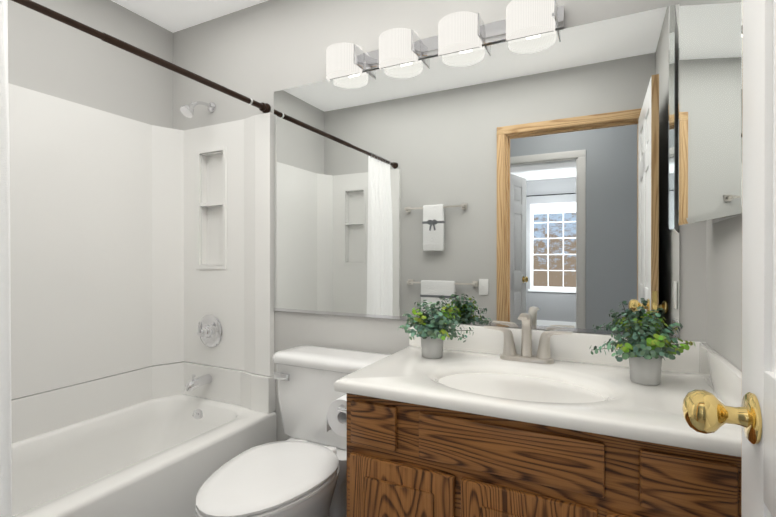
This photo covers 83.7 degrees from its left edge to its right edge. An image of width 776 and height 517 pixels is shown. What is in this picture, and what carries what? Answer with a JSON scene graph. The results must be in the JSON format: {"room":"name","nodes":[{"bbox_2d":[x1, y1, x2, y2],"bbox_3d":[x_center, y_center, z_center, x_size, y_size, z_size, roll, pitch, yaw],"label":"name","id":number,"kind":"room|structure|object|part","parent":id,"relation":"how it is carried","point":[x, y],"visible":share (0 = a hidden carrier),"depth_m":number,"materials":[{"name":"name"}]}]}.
{"room":"bathroom","nodes":[
{"label":"bathroom","id":0,"kind":"room"},
{"bbox_2d":[8,0,172,128],"bbox_3d":[-1.615,-0.072,1.830,0.100,2.440,1.720,0,0,26],"label":"wall","id":1,"kind":"structure","parent":0,"point":[47,55],"depth_m":2.10,"materials":[{"name":"paint"}]},
{"bbox_2d":[111,0,267,32],"bbox_3d":[-0.448,-1.315,1.248,2.705,0.050,1.720,0,0,26],"label":"ceiling","id":2,"kind":"structure","parent":0,"point":[172,16],"depth_m":2.25,"materials":[{"name":"paint"}]},
{"bbox_2d":[173,71,263,129],"bbox_3d":[-0.907,-0.898,2.381,0.672,0.349,0.100,0,0,26],"label":"wall","id":3,"kind":"structure","parent":0,"point":[186,90],"depth_m":2.38,"materials":[{"name":"paint"}]},
{"bbox_2d":[274,311,409,354],"bbox_3d":[-0.215,0.365,2.042,0.733,0.209,0.100,0,0,26],"label":"wall","id":4,"kind":"structure","parent":0,"point":[291,329],"depth_m":1.99,"materials":[{"name":"paint"}]},
{"bbox_2d":[482,0,678,46],"bbox_3d":[0.679,-0.882,1.595,0.642,0.108,0.100,0,0,26],"label":"wall","id":5,"kind":"structure","parent":0,"point":[576,12],"depth_m":1.51,"materials":[{"name":"paint"}]},
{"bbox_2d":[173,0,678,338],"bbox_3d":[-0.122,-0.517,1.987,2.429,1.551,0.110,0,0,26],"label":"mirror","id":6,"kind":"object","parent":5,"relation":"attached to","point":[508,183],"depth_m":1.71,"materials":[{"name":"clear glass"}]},
{"bbox_2d":[326,0,563,81],"bbox_3d":[0.163,-0.866,1.732,1.000,0.119,0.108,0,0,26],"label":"sconce","id":7,"kind":"object","parent":5,"relation":"attached to","point":[461,30],"visible":1,"depth_m":1.67,"materials":[{"name":"white glass"}]},
{"bbox_2d":[676,221,706,341],"bbox_3d":[0.999,0.073,1.440,0.079,0.382,0.100,0,0,26],"label":"wall","id":8,"kind":"structure","parent":0,"point":[692,237],"depth_m":1.39,"materials":[{"name":"paint"}]},
{"bbox_2d":[706,215,741,371],"bbox_3d":[0.697,-0.068,0.629,0.100,2.440,1.620,0,0,26],"label":"wall","id":9,"kind":"structure","parent":0,"point":[724,288],"depth_m":1.16,"materials":[{"name":"paint"}]},
{"bbox_2d":[678,0,742,225],"bbox_3d":[0.835,-0.490,1.122,0.088,0.780,0.404,0,0,26],"label":"medicine cabinet mirror","id":10,"kind":"object","parent":9,"relation":"attached to","point":[710,113],"visible":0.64,"depth_m":1.10,"materials":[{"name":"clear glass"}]},
{"bbox_2d":[682,0,775,516],"bbox_3d":[0.423,0.132,0.397,0.172,2.018,0.748,0,0,26],"label":"door","id":11,"kind":"structure","parent":9,"relation":"in","point":[753,415],"depth_m":0.65,"materials":[{"name":"paint"}]},
{"bbox_3d":[0.554,0.244,0.664,0.172,0.076,0.076,0,0,26],"label":"knob","id":12,"kind":"part","parent":11,"relation":"part of","materials":[{"name":"gold metal"}]},
{"bbox_3d":[-0.448,1.175,1.256,2.705,0.050,1.720,0,0,26],"label":"floor","id":13,"kind":"structure","parent":0,"visible":0},
{"bbox_2d":[0,83,276,516],"bbox_3d":[-1.228,0.151,1.639,0.760,1.991,1.596,0,0,26],"label":"tub surround","id":14,"kind":"object","parent":13,"relation":"on","point":[142,270],"visible":1,"depth_m":2.13,"materials":[{"name":"plastic"}]},
{"bbox_3d":[-0.996,0.642,2.265,0.052,0.082,0.145,0,0,26],"label":"spout mount","id":15,"kind":"part","parent":14,"relation":"part of","materials":[{"name":"silver metal"}]},
{"bbox_2d":[196,345,390,516],"bbox_3d":[-0.350,0.774,1.592,0.518,0.749,0.777,0,0,26],"label":"toilet","id":16,"kind":"object","parent":13,"relation":"on","point":[301,471],"visible":0.85,"depth_m":1.60,"materials":[{"name":"ceramic"}]},
{"bbox_3d":[-0.401,0.742,1.489,0.392,0.042,0.547,0,0,26],"label":"seat","id":17,"kind":"part","parent":16,"relation":"part of","materials":[{"name":"plastic"}]},
{"bbox_3d":[-0.440,0.493,1.817,0.082,0.028,0.024,0,0,26],"label":"lever","id":18,"kind":"part","parent":16,"relation":"part of","materials":[{"name":"silver metal"}]},
{"bbox_2d":[326,313,741,516],"bbox_3d":[0.367,0.670,1.370,1.144,0.959,0.586,0,0,26],"label":"bathroom vanity","id":19,"kind":"object","parent":13,"relation":"on","point":[526,420],"visible":1,"depth_m":1.17,"materials":[{"name":"brown wood"}]},
{"bbox_2d":[334,323,741,456],"bbox_3d":[0.423,0.388,1.341,1.018,0.249,0.586,0,0,26],"label":"countertop","id":20,"kind":"structure","parent":19,"relation":"on","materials":[{"name":"stone"}]},
{"bbox_2d":[398,300,473,358],"bbox_3d":[0.176,0.257,1.596,0.268,0.210,0.252,0,0,26],"label":"plant","id":21,"kind":"object","parent":20,"relation":"on","point":[434,330],"visible":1,"depth_m":1.57,"materials":[{"name":"green plant"}]},
{"bbox_2d":[484,313,571,363],"bbox_3d":[0.482,0.277,1.521,0.301,0.174,0.120,0,0,26],"label":"faucet","id":22,"kind":"object","parent":20,"relation":"on","point":[509,355],"depth_m":1.54,"materials":[{"name":"silver metal"}]},
{"bbox_2d":[590,310,694,385],"bbox_3d":[0.744,0.256,1.272,0.276,0.215,0.252,0,0,26],"label":"plant","id":23,"kind":"object","parent":20,"relation":"on","point":[643,350],"visible":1,"depth_m":1.24,"materials":[{"name":"green plant"}]},
{"bbox_3d":[-1.224,-0.069,0.732,1.575,2.440,0.100,0,0,26],"label":"wall","id":24,"kind":"structure","parent":0,"visible":0},
{"bbox_2d":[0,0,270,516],"bbox_3d":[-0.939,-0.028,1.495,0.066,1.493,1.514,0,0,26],"label":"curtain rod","id":25,"kind":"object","parent":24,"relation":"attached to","point":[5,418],"visible":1,"depth_m":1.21,"materials":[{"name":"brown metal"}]},
{"bbox_2d":[0,0,11,516],"bbox_3d":[-1.147,-0.005,1.074,0.066,1.450,0.350,0,0,26],"label":"curtain","id":26,"kind":"object","parent":25,"relation":"hanging from","point":[5,288],"depth_m":1.20,"materials":[{"name":"white fabric"}]}
]}

